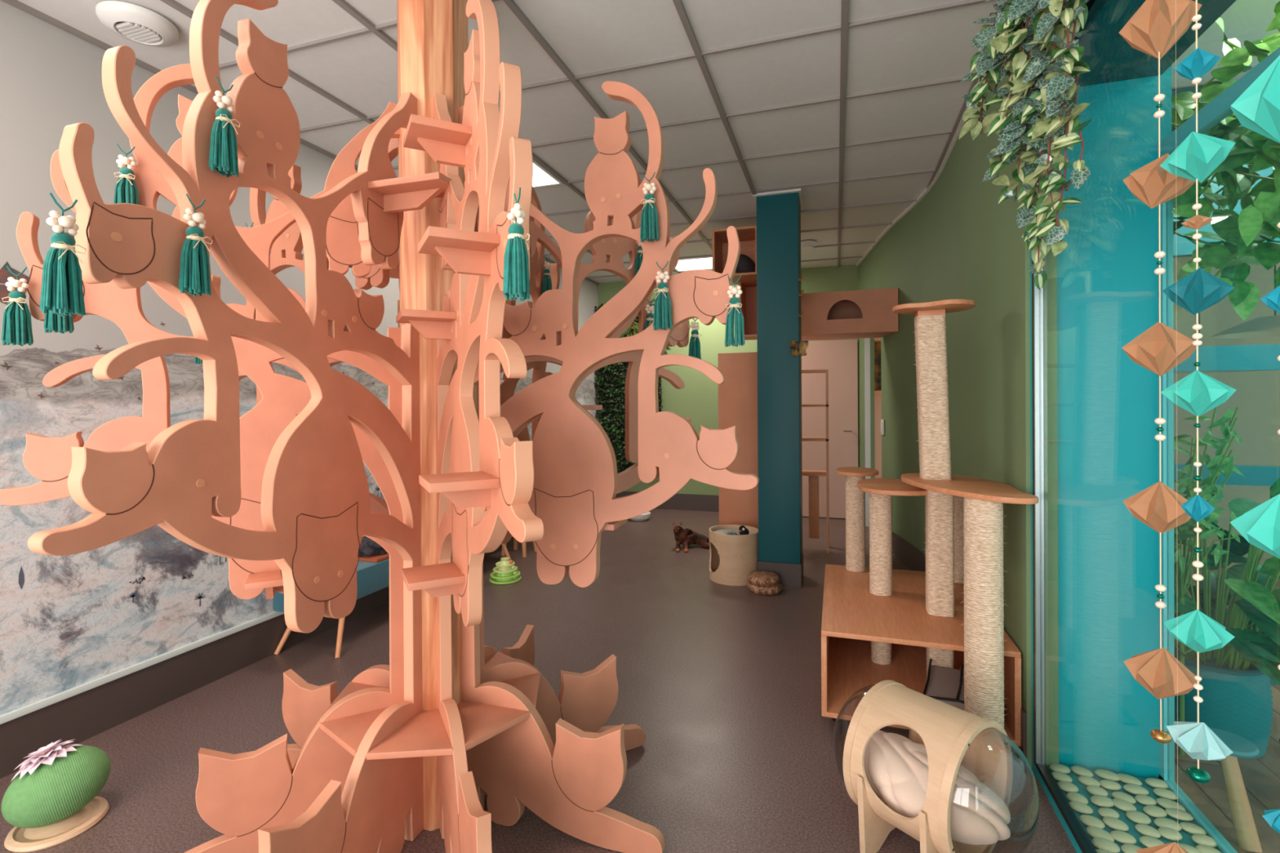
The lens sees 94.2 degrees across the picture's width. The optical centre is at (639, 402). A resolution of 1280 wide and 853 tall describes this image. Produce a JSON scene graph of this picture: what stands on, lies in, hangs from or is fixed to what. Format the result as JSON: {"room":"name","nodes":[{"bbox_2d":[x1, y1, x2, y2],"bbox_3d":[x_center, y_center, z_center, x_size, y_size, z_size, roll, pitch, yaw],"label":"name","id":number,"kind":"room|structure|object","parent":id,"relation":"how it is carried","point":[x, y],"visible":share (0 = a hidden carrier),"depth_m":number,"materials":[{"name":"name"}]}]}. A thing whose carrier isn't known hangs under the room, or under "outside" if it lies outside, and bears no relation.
{"room":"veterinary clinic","nodes":[
{"label":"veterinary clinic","id":0,"kind":"room"},
{"bbox_2d":[0,0,598,715],"bbox_3d":[-1.890,-0.080,3.755,0.101,2.890,8.550,0,0,18],"label":"wall","id":1,"kind":"structure","parent":0,"point":[67,622],"depth_m":2.42,"materials":[{"name":"paint"}]},
{"bbox_2d":[0,611,284,724],"bbox_3d":[-1.840,1.151,3.695,0.020,0.028,8.450,0,0,18],"label":"trim","id":2,"kind":"structure","parent":1,"relation":"attached to","point":[28,708],"depth_m":2.56,"materials":[{"name":"white"}]},
{"bbox_2d":[0,537,519,778],"bbox_3d":[-1.843,1.265,3.696,0.012,0.200,8.450,0,0,18],"label":"baseboard","id":3,"kind":"structure","parent":1,"relation":"attached to","point":[79,717],"depth_m":2.63,"materials":[{"name":"grey plastic"}]},
{"bbox_2d":[0,0,599,284],"bbox_3d":[-1.859,-1.506,3.682,0.020,0.022,8.450,0,0,18],"label":"trim","id":4,"kind":"structure","parent":1,"relation":"attached to","point":[15,3],"depth_m":2.44,"materials":[{"name":"grey"}]},
{"bbox_2d":[594,298,662,476],"bbox_3d":[-0.139,-0.162,7.447,0.942,2.238,0.139,0,0,18],"label":"wall","id":5,"kind":"structure","parent":1,"relation":"attached to","point":[611,383],"depth_m":7.52,"materials":[{"name":"green"}]},
{"bbox_2d":[0,508,1279,852],"bbox_3d":[1.357,1.364,3.169,6.620,0.062,9.450,0,0,18],"label":"floor","id":6,"kind":"structure","parent":0,"point":[722,682],"depth_m":2.53,"materials":[{"name":"plastic"}]},
{"bbox_2d":[0,739,111,852],"bbox_3d":[-1.889,1.239,1.932,0.252,0.270,0.242,-1,0,-37],"label":"cactus","id":7,"kind":"object","parent":6,"relation":"on","point":[53,801],"visible":1,"depth_m":1.88,"materials":[{"name":"green fabric"}]},
{"bbox_2d":[12,739,81,779],"bbox_3d":[-1.925,1.143,1.926,0.176,0.047,0.172,-20,0,-35],"label":"flower","id":8,"kind":"object","parent":7,"relation":"on","point":[51,757],"depth_m":1.90,"materials":[{"name":"pink fabric"}]},
{"bbox_2d":[23,804,92,839],"bbox_3d":[-1.888,1.358,1.932,0.160,0.028,0.160,-1,0,-37],"label":"base","id":9,"kind":"object","parent":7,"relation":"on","point":[82,819],"depth_m":1.90,"materials":[{"name":"beige wood"}]},
{"bbox_2d":[0,0,759,852],"bbox_3d":[-0.686,-0.080,2.000,1.985,2.890,1.985,0,0,-5],"label":"cat tree","id":10,"kind":"object","parent":6,"relation":"on","point":[278,490],"visible":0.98,"depth_m":1.70,"materials":[{"name":"brown wood"}]},
{"bbox_2d":[1,266,33,346],"bbox_3d":[-1.564,-0.242,1.493,0.058,0.198,0.045,-1,0,-28],"label":"tassel","id":11,"kind":"object","parent":10,"relation":"attached to","point":[16,324],"visible":1,"depth_m":1.48,"materials":[{"name":"teal"}]},
{"bbox_2d":[44,310,74,333],"bbox_3d":[-1.495,-0.278,1.529,0.058,0.198,0.045,-1,0,-28],"label":"tassel","id":12,"kind":"object","parent":10,"relation":"attached to","point":[55,322],"visible":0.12,"depth_m":1.52,"materials":[{"name":"teal"}]},
{"bbox_2d":[39,192,86,316],"bbox_3d":[-0.960,-0.244,0.988,0.045,0.198,0.058,0,0,17],"label":"tassel","id":13,"kind":"object","parent":10,"relation":"hanging from","point":[61,291],"visible":1,"depth_m":0.98,"materials":[{"name":"teal"}]},
{"bbox_2d":[113,143,139,204],"bbox_3d":[-1.375,-0.589,1.592,0.058,0.198,0.045,-1,0,-28],"label":"tassel","id":14,"kind":"object","parent":10,"relation":"attached to","point":[126,191],"visible":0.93,"depth_m":1.58,"materials":[{"name":"teal"}]},
{"bbox_2d":[177,193,213,296],"bbox_3d":[-0.896,-0.315,1.196,0.045,0.198,0.058,0,0,17],"label":"tassel","id":15,"kind":"object","parent":10,"relation":"attached to","point":[194,269],"visible":1,"depth_m":1.18,"materials":[{"name":"teal"}]},
{"bbox_2d":[208,75,240,177],"bbox_3d":[-0.879,-0.581,1.255,0.045,0.198,0.058,0,0,17],"label":"tassel","id":16,"kind":"object","parent":10,"relation":"attached to","point":[223,156],"visible":1,"depth_m":1.24,"materials":[{"name":"teal"}]},
{"bbox_2d":[502,186,529,301],"bbox_3d":[-0.223,-0.284,1.073,0.045,0.198,0.058,-1,0,-28],"label":"tassel","id":17,"kind":"object","parent":10,"relation":"attached to","point":[516,283],"visible":1,"depth_m":1.06,"materials":[{"name":"teal"}]},
{"bbox_2d":[542,254,552,293],"bbox_3d":[-0.426,-0.571,2.714,0.045,0.198,0.058,0,0,17],"label":"tassel","id":18,"kind":"object","parent":10,"relation":"attached to","point":[546,282],"visible":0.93,"depth_m":2.70,"materials":[{"name":"teal"}]},
{"bbox_2d":[644,297,654,329],"bbox_3d":[0.039,-0.312,2.337,0.058,0.198,0.045,-1,0,-28],"label":"tassel","id":19,"kind":"object","parent":10,"relation":"attached to","point":[650,316],"visible":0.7,"depth_m":2.33,"materials":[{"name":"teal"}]},
{"bbox_2d":[640,172,659,242],"bbox_3d":[0.027,-0.569,1.734,0.058,0.198,0.045,0,0,17],"label":"tassel","id":20,"kind":"object","parent":10,"relation":"hanging from","point":[649,219],"visible":1,"depth_m":1.72,"materials":[{"name":"teal"}]},
{"bbox_2d":[653,261,672,330],"bbox_3d":[0.065,-0.309,1.724,0.058,0.198,0.045,0,0,17],"label":"tassel","id":21,"kind":"object","parent":10,"relation":"attached to","point":[662,309],"visible":1,"depth_m":1.71,"materials":[{"name":"teal"}]},
{"bbox_2d":[688,318,702,359],"bbox_3d":[0.224,-0.259,2.434,0.058,0.198,0.045,-1,0,-28],"label":"tassel","id":22,"kind":"object","parent":10,"relation":"attached to","point":[694,344],"visible":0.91,"depth_m":2.42,"materials":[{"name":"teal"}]},
{"bbox_2d":[724,275,745,346],"bbox_3d":[0.264,-0.256,1.662,0.058,0.198,0.045,0,0,17],"label":"tassel","id":23,"kind":"object","parent":10,"relation":"attached to","point":[736,319],"visible":1,"depth_m":1.65,"materials":[{"name":"teal"}]},
{"bbox_2d":[272,543,511,658],"bbox_3d":[-1.505,1.159,4.089,0.383,0.417,1.990,0,0,18],"label":"bench","id":24,"kind":"object","parent":6,"relation":"on","point":[371,577],"visible":0.23,"depth_m":3.43,"materials":[{"name":"teal fabric"}]},
{"bbox_2d":[357,535,389,562],"bbox_3d":[-1.616,0.876,3.760,0.242,0.153,0.427,0,0,18],"label":"blanket","id":25,"kind":"object","parent":24,"relation":"on","point":[371,551],"visible":0.3,"depth_m":3.58,"materials":[{"name":"fabric"}]},
{"bbox_2d":[489,557,520,584],"bbox_3d":[-1.028,1.268,4.538,0.236,0.166,0.236,0,0,18],"label":"toy","id":26,"kind":"object","parent":6,"relation":"on","point":[504,572],"visible":1,"depth_m":4.49,"materials":[{"name":"green plastic"}]},
{"bbox_2d":[501,537,536,557],"bbox_3d":[-1.079,1.138,5.333,0.310,0.432,0.310,0,0,18],"label":"stool","id":27,"kind":"object","parent":6,"relation":"on","point":[515,541],"visible":0.12,"depth_m":5.25,"materials":[{"name":"brown wood"}]},
{"bbox_2d":[671,520,709,552],"bbox_3d":[0.522,1.212,5.501,0.502,0.253,0.271,-1,0,-24],"label":"cat","id":28,"kind":"object","parent":6,"relation":"on","point":[686,537],"visible":0.77,"depth_m":5.47},
{"bbox_2d":[709,524,758,586],"bbox_3d":[0.720,1.158,4.546,0.380,0.370,0.380,0,0,18],"label":"drum","id":29,"kind":"object","parent":6,"relation":"on","point":[732,557],"visible":0.91,"depth_m":4.38,"materials":[{"name":"brown wood"}]},
{"bbox_2d":[713,528,755,535],"bbox_3d":[0.719,1.010,4.545,0.352,0.015,0.352,0,0,18],"label":"cushion","id":30,"kind":"object","parent":29,"relation":"on","point":[717,531],"depth_m":4.64,"materials":[{"name":"beige fabric"}]},
{"bbox_2d":[717,351,758,528],"bbox_3d":[0.855,0.464,5.039,0.325,1.750,0.300,0,0,18],"label":"tall cabinet","id":31,"kind":"object","parent":6,"relation":"on","point":[738,395],"visible":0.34,"depth_m":4.89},
{"bbox_2d":[747,570,782,595],"bbox_3d":[0.892,1.287,4.243,0.244,0.113,0.244,0,0,18],"label":"toy","id":32,"kind":"object","parent":6,"relation":"on","point":[761,582],"visible":1,"depth_m":4.16,"materials":[{"name":"brown fur"}]},
{"bbox_2d":[801,369,829,553],"bbox_3d":[1.474,0.521,5.446,0.485,1.625,0.260,0,0,18],"label":"shelf unit","id":33,"kind":"object","parent":6,"relation":"on","point":[814,522],"visible":0.68,"depth_m":5.37,"materials":[{"name":"brown wood"}]},
{"bbox_2d":[821,298,1039,746],"bbox_3d":[1.236,0.467,2.772,0.734,1.762,1.327,0,0,18],"label":"tower","id":34,"kind":"object","parent":6,"relation":"on","point":[881,622],"visible":0.95,"depth_m":2.54,"materials":[{"name":"brown wood"}]},
{"bbox_2d":[923,658,964,711],"bbox_3d":[1.319,1.204,2.450,0.265,0.158,0.236,0,0,30],"label":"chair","id":35,"kind":"object","parent":34,"relation":"in","point":[943,684],"visible":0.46,"depth_m":2.47,"materials":[{"name":"grey fabric"}]},
{"bbox_2d":[832,680,1039,852],"bbox_3d":[0.870,1.131,1.800,0.410,0.448,0.570,-1,0,-36],"label":"bed","id":36,"kind":"object","parent":6,"relation":"on","point":[952,737],"visible":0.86,"depth_m":1.76,"materials":[{"name":"brown wood"}]},
{"bbox_2d":[863,729,1010,844],"bbox_3d":[0.865,1.163,1.796,0.280,0.190,0.472,-1,0,-36],"label":"cushion","id":37,"kind":"object","parent":36,"relation":"in","point":[896,766],"visible":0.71,"depth_m":1.72,"materials":[{"name":"beige fabric"}]},
{"bbox_2d":[1057,781,1078,792],"bbox_3d":[1.478,1.329,2.054,0.062,0.020,0.058,0,0,-4],"label":"pebble","id":38,"kind":"object","parent":6,"relation":"on","point":[1068,787],"visible":0.94,"depth_m":2.04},
{"bbox_2d":[1068,800,1093,814],"bbox_3d":[1.446,1.329,1.951,0.064,0.020,0.054,0,0,34],"label":"pebble","id":39,"kind":"object","parent":6,"relation":"on","point":[1080,807],"visible":0.98,"depth_m":1.94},
{"bbox_2d":[1079,814,1105,829],"bbox_3d":[1.433,1.330,1.885,0.064,0.020,0.059,0,0,30],"label":"pebble","id":40,"kind":"object","parent":6,"relation":"on","point":[1088,820],"visible":0.94,"depth_m":1.88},
{"bbox_2d":[1085,826,1114,841],"bbox_3d":[1.416,1.330,1.830,0.060,0.020,0.069,-1,0,-42],"label":"pebble","id":41,"kind":"object","parent":6,"relation":"on","point":[1094,832],"visible":0.85,"depth_m":1.83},
{"bbox_2d":[1089,795,1114,807],"bbox_3d":[1.540,1.329,1.981,0.073,0.020,0.056,0,0,-9],"label":"pebble","id":42,"kind":"object","parent":6,"relation":"on","point":[1101,801],"visible":1,"depth_m":1.97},
{"bbox_2d":[1091,837,1119,852],"bbox_3d":[1.399,1.331,1.786,0.068,0.020,0.060,0,0,14],"label":"pebble","id":43,"kind":"object","parent":6,"relation":"on","point":[1100,843],"visible":0.98,"depth_m":1.78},
{"bbox_2d":[1094,768,1119,781],"bbox_3d":[1.665,1.327,2.118,0.073,0.020,0.058,0,0,27],"label":"pebble","id":44,"kind":"object","parent":6,"relation":"on","point":[1104,774],"visible":0.99,"depth_m":2.11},
{"bbox_2d":[1098,779,1121,791],"bbox_3d":[1.631,1.328,2.063,0.065,0.020,0.050,0,0,3],"label":"pebble","id":45,"kind":"object","parent":6,"relation":"on","point":[1108,784],"visible":1,"depth_m":2.05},
{"bbox_2d":[1102,816,1128,831],"bbox_3d":[1.500,1.329,1.876,0.064,0.020,0.057,0,0,41],"label":"pebble","id":46,"kind":"object","parent":6,"relation":"on","point":[1115,824],"visible":1,"depth_m":1.87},
{"bbox_2d":[1110,830,1136,844],"bbox_3d":[1.477,1.330,1.817,0.064,0.020,0.054,0,0,12],"label":"pebble","id":47,"kind":"object","parent":6,"relation":"on","point":[1121,837],"visible":1,"depth_m":1.81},
{"bbox_2d":[1112,798,1136,811],"bbox_3d":[1.595,1.328,1.960,0.064,0.020,0.057,0,0,41],"label":"pebble","id":48,"kind":"object","parent":6,"relation":"on","point":[1122,805],"visible":1,"depth_m":1.95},
{"bbox_2d":[1116,773,1142,786],"bbox_3d":[1.719,1.327,2.092,0.071,0.020,0.057,0,0,44],"label":"pebble","id":49,"kind":"object","parent":6,"relation":"on","point":[1126,779],"visible":0.95,"depth_m":2.08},
{"bbox_2d":[1123,784,1148,795],"bbox_3d":[1.700,1.327,2.038,0.071,0.020,0.054,0,0,11],"label":"pebble","id":50,"kind":"object","parent":6,"relation":"on","point":[1135,789],"visible":0.99,"depth_m":2.03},
{"bbox_2d":[1126,810,1151,824],"bbox_3d":[1.596,1.329,1.903,0.066,0.020,0.060,0,0,-15],"label":"pebble","id":51,"kind":"object","parent":6,"relation":"on","point":[1138,817],"visible":1,"depth_m":1.89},
{"bbox_2d":[1134,823,1160,838],"bbox_3d":[1.575,1.329,1.844,0.061,0.020,0.055,0,0,37],"label":"pebble","id":52,"kind":"object","parent":6,"relation":"on","point":[1146,830],"visible":0.98,"depth_m":1.84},
{"bbox_2d":[1139,835,1164,847],"bbox_3d":[1.546,1.329,1.793,0.064,0.020,0.054,0,0,12],"label":"pebble","id":53,"kind":"object","parent":6,"relation":"on","point":[1148,842],"visible":0.72,"depth_m":1.79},
{"bbox_2d":[1142,805,1167,817],"bbox_3d":[1.671,1.328,1.930,0.068,0.020,0.053,0,0,-12],"label":"pebble","id":54,"kind":"object","parent":6,"relation":"on","point":[1152,811],"visible":1,"depth_m":1.92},
{"bbox_2d":[1145,777,1168,789],"bbox_3d":[1.801,1.326,2.070,0.070,0.020,0.056,0,0,7],"label":"pebble","id":55,"kind":"object","parent":6,"relation":"on","point":[1153,782],"visible":0.96,"depth_m":2.06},
{"bbox_2d":[1152,787,1177,800],"bbox_3d":[1.781,1.327,2.015,0.065,0.020,0.055,0,0,23],"label":"pebble","id":56,"kind":"object","parent":6,"relation":"on","point":[1162,793],"visible":0.98,"depth_m":2.01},
{"bbox_2d":[1153,817,1182,831],"bbox_3d":[1.660,1.328,1.871,0.072,0.020,0.057,0,0,1],"label":"pebble","id":57,"kind":"object","parent":6,"relation":"on","point":[1159,822],"visible":0.88,"depth_m":1.86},
{"bbox_2d":[1157,826,1182,840],"bbox_3d":[1.632,1.329,1.831,0.062,0.020,0.052,0,0,-5],"label":"pebble","id":58,"kind":"object","parent":6,"relation":"on","point":[1169,833],"visible":1,"depth_m":1.82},
{"bbox_2d":[1155,798,1186,811],"bbox_3d":[1.748,1.327,1.958,0.059,0.020,0.074,-1,0,-42],"label":"pebble","id":59,"kind":"object","parent":6,"relation":"on","point":[1165,803],"visible":0.81,"depth_m":1.95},
{"bbox_2d":[1164,808,1194,821],"bbox_3d":[1.737,1.328,1.916,0.071,0.020,0.053,0,0,20],"label":"pebble","id":60,"kind":"object","parent":6,"relation":"on","point":[1177,814],"visible":1,"depth_m":1.91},
{"bbox_2d":[1179,822,1206,835],"bbox_3d":[1.721,1.328,1.852,0.063,0.020,0.050,0,0,29],"label":"pebble","id":61,"kind":"object","parent":6,"relation":"on","point":[1190,828],"visible":0.98,"depth_m":1.84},
{"bbox_2d":[1191,834,1217,847],"bbox_3d":[1.711,1.328,1.802,0.064,0.020,0.051,0,0,-3],"label":"pebble","id":62,"kind":"object","parent":6,"relation":"on","point":[1200,839],"visible":0.92,"depth_m":1.79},
{"bbox_2d":[1173,407,1244,755],"bbox_3d":[2.061,0.607,2.292,0.385,1.474,0.329,0,0,18],"label":"feathery plant","id":63,"kind":"object","parent":6,"relation":"on","point":[1207,492],"visible":0.34,"depth_m":2.21,"materials":[{"name":"green plant"}]},
{"bbox_2d":[1209,728,1262,852],"bbox_3d":[1.854,1.215,1.867,0.150,0.285,0.199,0,0,18],"label":"stand","id":64,"kind":"object","parent":6,"relation":"on","point":[1247,838],"visible":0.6,"depth_m":1.83,"materials":[{"name":"brown wood"}]},
{"bbox_2d":[1174,644,1273,759],"bbox_3d":[2.290,1.175,2.392,0.354,0.334,0.354,0,0,18],"label":"planter","id":65,"kind":"object","parent":64,"relation":"on","point":[1240,703],"visible":0.41,"depth_m":2.24,"materials":[{"name":"teal"}]},
{"bbox_2d":[1173,477,1279,685],"bbox_3d":[2.295,0.722,2.421,1.087,0.980,1.034,0,0,45],"label":"plant","id":66,"kind":"object","parent":65,"relation":"in","point":[1256,641],"visible":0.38,"depth_m":2.29,"materials":[{"name":"green plant"}]},
{"bbox_2d":[17,0,1279,283],"bbox_3d":[1.337,-1.552,3.155,6.620,0.066,9.450,0,0,18],"label":"ceiling","id":67,"kind":"structure","parent":0,"point":[360,71],"depth_m":2.83,"materials":[{"name":"tile"}]},
{"bbox_2d":[95,0,178,46],"bbox_3d":[-1.970,-1.473,2.337,0.250,0.046,0.250,0,0,18],"label":"ceiling vent","id":68,"kind":"object","parent":67,"relation":"in","point":[132,22],"visible":1,"depth_m":2.29,"materials":[{"name":"white plastic"}]},
{"bbox_2d":[115,21,160,43],"bbox_3d":[-1.970,-1.456,2.337,0.125,0.012,0.108,0,0,18],"label":"grille","id":69,"kind":"object","parent":68,"relation":"attached to","point":[132,30],"depth_m":2.33,"materials":[{"name":"white plastic"}]},
{"bbox_2d":[532,158,563,187],"bbox_3d":[-0.887,-1.507,3.914,0.570,0.012,0.570,0,0,18],"label":"recessed light","id":70,"kind":"object","parent":67,"relation":"in","point":[542,177],"visible":0.24,"depth_m":4.00,"materials":[{"name":"white plastic"}]},
{"bbox_2d":[532,163,558,186],"bbox_3d":[-0.887,-1.508,3.914,0.530,0.006,0.530,0,0,18],"label":"diffuser","id":71,"kind":"object","parent":70,"relation":"attached to","point":[541,176],"depth_m":3.98,"materials":[{"name":"white"}]},
{"bbox_2d":[675,256,712,271],"bbox_3d":[0.622,-1.530,6.575,0.570,0.012,0.570,0,0,18],"label":"recessed light","id":72,"kind":"object","parent":67,"relation":"in","point":[697,263],"visible":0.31,"depth_m":6.56,"materials":[{"name":"white plastic"}]},
{"bbox_2d":[711,225,756,284],"bbox_3d":[0.841,-1.243,5.084,0.372,0.395,0.400,0,0,18],"label":"box shelf","id":73,"kind":"object","parent":67,"relation":"hanging from","point":[747,235],"visible":0.44,"depth_m":5.09,"materials":[{"name":"brown wood"}]},
{"bbox_2d":[735,253,755,273],"bbox_3d":[0.898,-1.163,5.045,0.200,0.196,0.240,0,0,18],"label":"cushion","id":74,"kind":"object","parent":73,"relation":"on","point":[745,264],"visible":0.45,"depth_m":4.95,"materials":[{"name":"grey fabric"}]},
{"bbox_2d":[738,282,756,340],"bbox_3d":[1.028,-0.823,5.288,0.250,0.500,0.300,0,0,18],"label":"box shelf","id":75,"kind":"object","parent":73,"relation":"attached to","point":[748,298],"visible":0.27,"depth_m":5.42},
{"bbox_2d":[1119,0,1201,743],"bbox_3d":[1.011,-0.423,1.157,0.118,2.174,0.117,-1,0,-34],"label":"garland","id":76,"kind":"object","parent":67,"relation":"hanging from","point":[1156,26],"visible":0.99,"depth_m":1.14,"materials":[{"name":"orange paper"}]},
{"bbox_2d":[1136,45,1188,852],"bbox_3d":[0.877,-0.299,0.973,0.107,2.420,0.106,0,0,-3],"label":"garland","id":77,"kind":"object","parent":67,"relation":"hanging from","point":[1173,847],"visible":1,"depth_m":0.98,"materials":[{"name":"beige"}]},
{"bbox_2d":[1160,0,1235,783],"bbox_3d":[0.971,-0.423,1.037,0.096,2.174,0.096,0,0,-18],"label":"garland","id":78,"kind":"object","parent":67,"relation":"hanging from","point":[1199,154],"visible":1,"depth_m":1.03,"materials":[{"name":"teal paper"}]},
{"bbox_2d":[1211,265,1279,337],"bbox_3d":[3.571,-0.964,3.344,0.520,1.154,0.520,0,0,18],"label":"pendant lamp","id":79,"kind":"object","parent":67,"relation":"hanging from","point":[1268,326],"visible":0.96,"depth_m":3.34,"materials":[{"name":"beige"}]},
{"bbox_2d":[1230,55,1279,833],"bbox_3d":[0.866,-0.368,0.800,0.105,2.280,0.104,0,0,7],"label":"garland","id":80,"kind":"object","parent":67,"relation":"hanging from","point":[1257,108],"visible":1,"depth_m":0.80,"materials":[{"name":"teal paper"}]},
{"bbox_2d":[597,264,858,518],"bbox_3d":[0.982,-0.117,7.257,3.163,2.890,0.100,0,0,18],"label":"wall","id":81,"kind":"structure","parent":0,"point":[698,400],"depth_m":7.26,"materials":[{"name":"green paint"}]},
{"bbox_2d":[615,491,719,511],"bbox_3d":[0.668,1.230,7.310,2.480,0.200,0.014,0,0,18],"label":"baseboard","id":82,"kind":"structure","parent":81,"relation":"attached to","point":[708,503],"depth_m":7.32,"materials":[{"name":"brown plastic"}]},
{"bbox_2d":[801,339,857,518],"bbox_3d":[2.142,0.302,6.762,0.632,2.020,0.099,0,0,18],"label":"door","id":83,"kind":"structure","parent":81,"relation":"in","point":[839,357],"depth_m":6.76,"materials":[{"name":"beige"}]},
{"bbox_2d":[755,192,802,564],"bbox_3d":[1.058,-0.184,4.494,0.300,2.710,0.320,0,0,18],"label":"wall pillar","id":84,"kind":"structure","parent":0,"point":[779,322],"depth_m":4.34,"materials":[{"name":"teal paint"}]},
{"bbox_2d":[752,187,804,207],"bbox_3d":[1.047,-1.526,4.487,0.345,0.017,0.380,0,0,18],"label":"trim","id":85,"kind":"structure","parent":84,"relation":"attached to","point":[793,190],"depth_m":4.32,"materials":[{"name":"white plastic"}]},
{"bbox_2d":[757,553,803,588],"bbox_3d":[1.068,1.256,4.501,0.312,0.170,0.332,0,0,18],"label":"baseboard","id":86,"kind":"structure","parent":84,"relation":"attached to","point":[790,575],"depth_m":4.33,"materials":[{"name":"grey plastic"}]},
{"bbox_2d":[790,340,808,355],"bbox_3d":[1.142,-0.389,4.277,0.133,0.111,0.032,0,0,1],"label":"butterfly","id":87,"kind":"object","parent":84,"relation":"attached to","point":[797,348],"visible":1,"depth_m":4.28,"materials":[{"name":"black rubber"}]},
{"bbox_2d":[857,259,875,478],"bbox_3d":[2.486,-0.124,6.531,0.100,2.890,0.354,0,0,10],"label":"wall","id":88,"kind":"structure","parent":0,"point":[861,266],"depth_m":6.43,"materials":[{"name":"green paint"}]},
{"bbox_2d":[863,239,880,289],"bbox_3d":[2.379,-1.141,5.965,0.100,0.850,0.788,0,0,10],"label":"lintel","id":89,"kind":"object","parent":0,"point":[872,262],"visible":0.14,"depth_m":5.88,"materials":[{"name":"green paint"}]},
{"bbox_2d":[864,337,882,526],"bbox_3d":[2.364,0.304,5.963,0.057,2.040,0.818,0,0,10],"label":"doorway","id":90,"kind":"structure","parent":89,"relation":"attached to","point":[867,340],"depth_m":6.34,"materials":[{"name":"white"}]},
{"bbox_2d":[874,341,881,478],"bbox_3d":[3.394,-0.124,7.330,1.340,2.870,0.050,0,0,18],"label":"wall","id":91,"kind":"structure","parent":0,"point":[877,397],"depth_m":7.44,"materials":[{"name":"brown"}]},
{"bbox_2d":[874,337,881,394],"bbox_3d":[2.994,-0.457,7.368,0.420,0.700,0.115,0,0,18],"label":"wall shelf","id":92,"kind":"object","parent":91,"relation":"attached to","point":[875,339],"visible":0.04,"depth_m":7.33,"materials":[{"name":"brown wood"}]},
{"bbox_2d":[874,342,881,390],"bbox_3d":[3.003,-0.452,7.412,0.370,0.590,0.025,0,0,18],"label":"picture","id":93,"kind":"object","parent":92,"relation":"on","point":[877,382],"visible":0.07,"depth_m":7.41},
{"bbox_2d":[880,209,912,544],"bbox_3d":[2.255,-0.116,5.145,0.112,2.890,0.886,0,0,7],"label":"wall","id":94,"kind":"structure","parent":0,"point":[895,244],"depth_m":5.02,"materials":[{"name":"green paint"}]},
{"bbox_2d":[800,287,897,340],"bbox_3d":[1.802,-0.782,5.397,0.952,0.367,0.509,0,0,18],"label":"box","id":95,"kind":"object","parent":94,"relation":"attached to","point":[859,313],"visible":0.84,"depth_m":5.16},
{"bbox_2d":[911,168,944,555],"bbox_3d":[2.131,-0.111,4.280,0.125,2.890,0.871,0,0,12],"label":"wall","id":96,"kind":"structure","parent":0,"point":[927,215],"depth_m":4.44,"materials":[{"name":"green paint"}]},
{"bbox_2d":[943,56,1058,767],"bbox_3d":[1.751,-0.102,3.018,0.107,2.890,1.770,0,0,18],"label":"wall","id":97,"kind":"structure","parent":0,"point":[987,258],"depth_m":2.49,"materials":[{"name":"green paint"}]},
{"bbox_2d":[855,78,979,266],"bbox_3d":[2.014,-1.535,4.430,0.204,0.022,4.641,0,0,13],"label":"trim","id":98,"kind":"structure","parent":97,"relation":"attached to","point":[926,191],"depth_m":4.36,"materials":[{"name":"white plastic"}]},
{"bbox_2d":[891,530,1026,766],"bbox_3d":[1.920,1.238,3.883,0.159,0.200,3.501,0,0,14],"label":"baseboard","id":99,"kind":"structure","parent":97,"relation":"attached to","point":[904,551],"depth_m":4.62,"materials":[{"name":"grey plastic"}]},
{"bbox_2d":[1057,65,1171,778],"bbox_3d":[1.685,-0.087,2.177,0.408,2.870,0.050,0,0,18],"label":"glass panel","id":100,"kind":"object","parent":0,"point":[1107,281],"depth_m":2.15,"materials":[{"name":"glass"}]},
{"bbox_2d":[1157,46,1279,852],"bbox_3d":[1.241,0.230,0.261,0.030,2.260,3.870,0,0,18],"label":"window","id":101,"kind":"structure","parent":100,"relation":"in","point":[1219,108],"depth_m":2.06,"materials":[{"name":"teal"}]},
{"bbox_2d":[1171,0,1279,320],"bbox_3d":[2.303,-0.844,1.722,1.220,1.123,1.213,0,0,14],"label":"hanging plant","id":102,"kind":"object","parent":100,"relation":"hanging from","point":[1245,234],"visible":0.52,"depth_m":2.00,"materials":[{"name":"green plant"}]},
{"bbox_2d":[1072,0,1235,86],"bbox_3d":[1.052,-1.154,0.314,0.373,0.030,3.870,0,0,18],"label":"ceiling","id":103,"kind":"structure","parent":0,"point":[1109,58],"depth_m":1.92,"materials":[{"name":"teal paint"}]},
{"bbox_2d":[1173,256,1279,568],"bbox_3d":[3.999,-0.117,4.946,2.700,2.870,0.100,0,0,18],"label":"wall","id":104,"kind":"structure","parent":0,"point":[1256,395],"depth_m":4.66,"materials":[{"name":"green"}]},
{"bbox_2d":[1171,86,1279,685],"bbox_3d":[3.374,-0.102,2.710,2.487,2.870,0.060,0,0,18],"label":"window","id":105,"kind":"structure","parent":104,"relation":"in","point":[1254,357],"depth_m":2.86,"materials":[{"name":"teal"}]},
{"bbox_3d":[0.841,-1.323,0.361,0.055,0.370,3.830,0,0,18],"label":"wall","id":106,"kind":"structure","parent":0,"visible":0},
{"bbox_2d":[958,0,1092,289],"bbox_3d":[1.104,-0.851,1.686,0.310,0.950,0.782,0,0,18],"label":"hanging plant","id":107,"kind":"object","parent":106,"relation":"hanging from","point":[1046,119],"visible":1,"depth_m":1.76,"materials":[{"name":"green plant"}]},
{"bbox_2d":[1030,0,1106,852],"bbox_3d":[0.851,0.112,0.368,0.032,2.500,3.830,0,0,18],"label":"window","id":108,"kind":"structure","parent":106,"relation":"in","point":[1079,839],"depth_m":2.13,"materials":[{"name":"teal paint"}]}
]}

